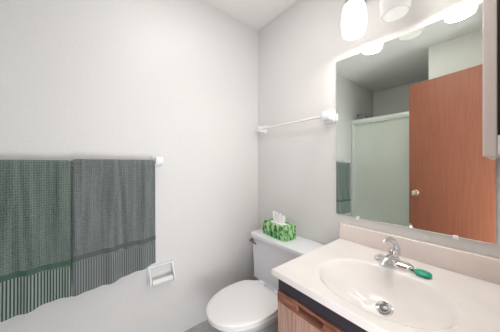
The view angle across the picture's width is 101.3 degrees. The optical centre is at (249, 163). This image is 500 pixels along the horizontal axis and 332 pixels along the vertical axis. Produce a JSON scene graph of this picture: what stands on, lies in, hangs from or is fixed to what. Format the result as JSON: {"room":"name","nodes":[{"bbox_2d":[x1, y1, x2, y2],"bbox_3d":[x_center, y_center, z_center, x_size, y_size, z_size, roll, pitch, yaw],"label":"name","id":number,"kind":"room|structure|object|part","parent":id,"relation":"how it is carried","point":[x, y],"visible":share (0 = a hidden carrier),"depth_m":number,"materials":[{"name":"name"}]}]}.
{"room":"bathroom","nodes":[
{"label":"bathroom","id":0,"kind":"room"},
{"bbox_2d":[0,0,257,331],"bbox_3d":[-0.997,-0.020,1.111,2.870,2.440,0.100,0,0,-39],"label":"wall","id":1,"kind":"structure","parent":0,"point":[176,81],"depth_m":1.35,"materials":[{"name":"paint"}]},
{"bbox_2d":[151,156,163,166],"bbox_3d":[-0.906,-0.019,1.072,0.879,0.072,0.071,0,0,-39],"label":"towel rail","id":2,"kind":"object","parent":1,"relation":"attached to","point":[159,160],"visible":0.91,"depth_m":1.31,"materials":[{"name":"white"}]},
{"bbox_2d":[0,160,71,321],"bbox_3d":[-1.036,0.327,0.920,0.359,0.692,0.079,0,0,-39],"label":"bath towel","id":3,"kind":"object","parent":2,"relation":"hanging from","point":[36,195],"visible":0.99,"depth_m":0.94,"materials":[{"name":"green fabric"}]},
{"bbox_2d":[72,159,155,296],"bbox_3d":[-0.743,0.312,1.152,0.386,0.677,0.099,0,0,-39],"label":"bath towel","id":4,"kind":"object","parent":2,"relation":"hanging from","point":[114,237],"visible":1,"depth_m":1.11,"materials":[{"name":"grey fabric"}]},
{"bbox_2d":[147,260,174,287],"bbox_3d":[-0.576,0.722,1.343,0.166,0.124,0.063,0,0,-39],"label":"toilet paper holder","id":5,"kind":"object","parent":1,"relation":"attached to","point":[150,283],"visible":1,"depth_m":1.32,"materials":[{"name":"white"}]},
{"bbox_3d":[-0.632,0.719,1.297,0.010,0.110,0.061,0,0,-39],"label":"arm","id":6,"kind":"part","parent":5,"relation":"part of","materials":[{"name":"white"}]},
{"bbox_3d":[-0.520,0.719,1.387,0.010,0.110,0.061,0,0,-39],"label":"arm","id":7,"kind":"part","parent":5,"relation":"part of","materials":[{"name":"white"}]},
{"bbox_2d":[184,320,219,331],"bbox_3d":[-0.507,1.225,0.503,2.870,0.050,1.660,0,0,-39],"label":"floor","id":8,"kind":"structure","parent":0,"point":[205,326],"depth_m":1.50,"materials":[{"name":"tile"}]},
{"bbox_2d":[206,228,323,331],"bbox_3d":[0.059,0.867,1.342,0.725,0.664,0.530,0,0,-39],"label":"toilet","id":9,"kind":"object","parent":8,"relation":"on","point":[244,305],"visible":0.78,"depth_m":1.29,"materials":[{"name":"white ceramic"}]},
{"bbox_3d":[-0.050,0.862,1.254,0.440,0.016,0.374,0,0,-39],"label":"seat","id":10,"kind":"part","parent":9,"relation":"part of","materials":[{"name":"white plastic"}]},
{"bbox_3d":[-0.050,0.842,1.254,0.444,0.020,0.376,0,0,-39],"label":"seat lid","id":11,"kind":"part","parent":9,"relation":"part of","materials":[{"name":"white plastic"}]},
{"bbox_3d":[0.019,1.035,1.309,0.598,0.328,0.368,0,0,-39],"label":"bowl","id":12,"kind":"part","parent":9,"relation":"part of","materials":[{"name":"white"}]},
{"bbox_3d":[0.253,0.732,1.498,0.210,0.320,0.516,0,0,-39],"label":"tank","id":13,"kind":"part","parent":9,"relation":"part of","materials":[{"name":"white ceramic"}]},
{"bbox_2d":[263,211,295,241],"bbox_3d":[0.213,0.444,1.526,0.114,0.182,0.236,0,0,-36],"label":"tissue box","id":14,"kind":"object","parent":9,"relation":"on","point":[276,227],"visible":1,"depth_m":1.48,"materials":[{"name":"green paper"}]},
{"bbox_3d":[0.250,0.553,1.495,0.235,0.036,0.530,0,0,-39],"label":"tank lid","id":15,"kind":"part","parent":9,"relation":"part of","materials":[{"name":"white ceramic"}]},
{"bbox_2d":[278,279,367,331],"bbox_3d":[0.555,0.845,0.844,0.582,0.709,0.655,0,0,-39],"label":"vanity cabinet","id":16,"kind":"object","parent":8,"relation":"on","point":[297,312],"visible":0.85,"depth_m":0.81,"materials":[{"name":"brown wood"}]},
{"bbox_3d":[0.234,0.854,0.797,0.018,0.483,0.326,0,0,-39],"label":"cabinet door","id":17,"kind":"part","parent":16,"relation":"part of","materials":[{"name":"brown wood"}]},
{"bbox_3d":[0.235,0.587,0.797,0.002,0.022,0.119,0,0,-39],"label":"finger pull","id":18,"kind":"part","parent":16,"relation":"part of","materials":[{"name":"brown wood"}]},
{"bbox_3d":[0.233,0.587,0.796,0.018,0.049,0.326,0,0,-39],"label":"door rail","id":19,"kind":"part","parent":16,"relation":"part of","materials":[{"name":"brown wood"}]},
{"bbox_2d":[272,223,499,331],"bbox_3d":[0.542,0.484,0.840,0.611,0.232,0.665,0,0,-39],"label":"countertop","id":20,"kind":"structure","parent":16,"relation":"on","point":[343,275],"depth_m":0.83,"materials":[{"name":"ceramic"}]},
{"bbox_2d":[374,237,414,271],"bbox_3d":[0.637,0.396,0.943,0.160,0.129,0.139,0,0,-3],"label":"faucet","id":21,"kind":"object","parent":20,"relation":"on","point":[392,258],"visible":0.99,"depth_m":0.92,"materials":[{"name":"silver metal"}]},
{"bbox_3d":[0.612,0.427,0.907,0.116,0.042,0.036,0,0,-39],"label":"spout","id":22,"kind":"part","parent":21,"relation":"part of","materials":[{"name":"silver metal"}]},
{"bbox_3d":[0.649,0.379,0.933,0.118,0.094,0.032,0,0,-32],"label":"lever handle","id":23,"kind":"part","parent":21,"relation":"part of","materials":[{"name":"silver metal"}]},
{"bbox_3d":[0.659,0.450,0.944,0.056,0.022,0.158,0,0,-39],"label":"deck plate","id":24,"kind":"part","parent":21,"relation":"part of","materials":[{"name":"silver metal"}]},
{"bbox_2d":[414,269,432,277],"bbox_3d":[0.715,0.452,0.848,0.053,0.020,0.062,0,0,-29],"label":"soap bar","id":25,"kind":"object","parent":20,"relation":"on","point":[423,273],"visible":1,"depth_m":0.83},
{"bbox_2d":[202,0,296,30],"bbox_3d":[-0.507,-1.265,0.503,2.870,0.050,1.660,0,0,-39],"label":"ceiling","id":26,"kind":"structure","parent":0,"point":[256,14],"depth_m":1.65,"materials":[{"name":"paint"}]},
{"bbox_2d":[258,0,499,279],"bbox_3d":[0.603,-0.020,1.332,0.100,2.440,1.560,0,0,-39],"label":"wall","id":27,"kind":"structure","parent":0,"point":[299,50],"depth_m":1.47,"materials":[{"name":"paint"}]},
{"bbox_2d":[256,110,335,134],"bbox_3d":[0.298,-0.306,1.577,0.066,0.085,0.729,0,0,-39],"label":"towel rail","id":28,"kind":"object","parent":27,"relation":"attached to","point":[328,117],"visible":1,"depth_m":1.37,"materials":[{"name":"white"}]},
{"bbox_3d":[0.095,-0.305,1.829,0.066,0.082,0.082,0,0,-39],"label":"post","id":29,"kind":"part","parent":28,"relation":"part of","materials":[{"name":"white"}]},
{"bbox_3d":[0.282,-0.306,1.564,0.015,0.018,0.623,0,0,-39],"label":"rail","id":30,"kind":"part","parent":28,"relation":"part of","materials":[{"name":"white plastic"}]},
{"bbox_3d":[0.501,-0.308,1.325,0.066,0.082,0.082,0,0,-39],"label":"post","id":31,"kind":"part","parent":28,"relation":"part of","materials":[{"name":"white"}]},
{"bbox_2d":[341,0,411,39],"bbox_3d":[0.695,-0.848,0.983,0.192,0.304,0.540,0,0,-39],"label":"vanity light","id":32,"kind":"object","parent":27,"relation":"attached to","point":[354,13],"visible":1,"depth_m":1.04,"materials":[{"name":"white glass"}]},
{"bbox_2d":[343,28,363,39],"bbox_3d":[0.557,-0.699,1.102,0.103,0.005,0.103,0,0,-39],"label":"diffuser","id":33,"kind":"object","parent":32,"relation":"attached to","point":[348,33],"depth_m":1.10,"materials":[{"name":"white glass"}]},
{"bbox_3d":[0.557,-0.777,1.102,0.125,0.160,0.125,0,0,-39],"label":"lamp shade","id":34,"kind":"part","parent":32,"relation":"part of","materials":[{"name":"white glass"}]},
{"bbox_3d":[0.676,-0.777,0.955,0.125,0.160,0.125,0,0,-39],"label":"lamp shade","id":35,"kind":"part","parent":32,"relation":"part of","materials":[{"name":"white glass"}]},
{"bbox_2d":[382,6,408,21],"bbox_3d":[0.676,-0.699,0.955,0.103,0.005,0.103,0,0,-39],"label":"diffuser","id":36,"kind":"object","parent":32,"relation":"attached to","point":[389,13],"depth_m":0.95,"materials":[{"name":"white glass"}]},
{"bbox_2d":[336,3,495,244],"bbox_3d":[0.754,-0.166,1.053,0.012,0.985,0.651,0,0,-39],"label":"wall mirror","id":37,"kind":"object","parent":27,"relation":"attached to","point":[409,147],"visible":0.98,"depth_m":0.98,"materials":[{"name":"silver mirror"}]},
{"bbox_2d":[339,223,499,284],"bbox_3d":[0.772,0.417,1.025,0.020,0.098,0.665,0,0,-39],"label":"backsplash","id":38,"kind":"structure","parent":27,"relation":"attached to","point":[482,267],"depth_m":0.93,"materials":[{"name":"stone"}]},
{"bbox_2d":[482,0,499,157],"bbox_3d":[0.836,-0.426,0.688,0.315,0.808,0.062,0,0,-39],"label":"medicine cabinet","id":39,"kind":"object","parent":27,"relation":"attached to","point":[490,9],"visible":1,"depth_m":0.60,"materials":[{"name":"white metal"}]},
{"bbox_2d":[482,0,482,144],"bbox_3d":[0.817,-0.425,0.712,0.255,0.730,0.001,0,0,-39],"label":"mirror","id":40,"kind":"object","parent":39,"relation":"attached to","point":[482,0],"depth_m":0.63,"materials":[{"name":"silver metal"}]},
{"bbox_3d":[0.845,-0.054,0.676,0.315,0.057,0.032,0,0,-39],"label":"rail","id":41,"kind":"part","parent":39,"relation":"part of","materials":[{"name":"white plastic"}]}
]}

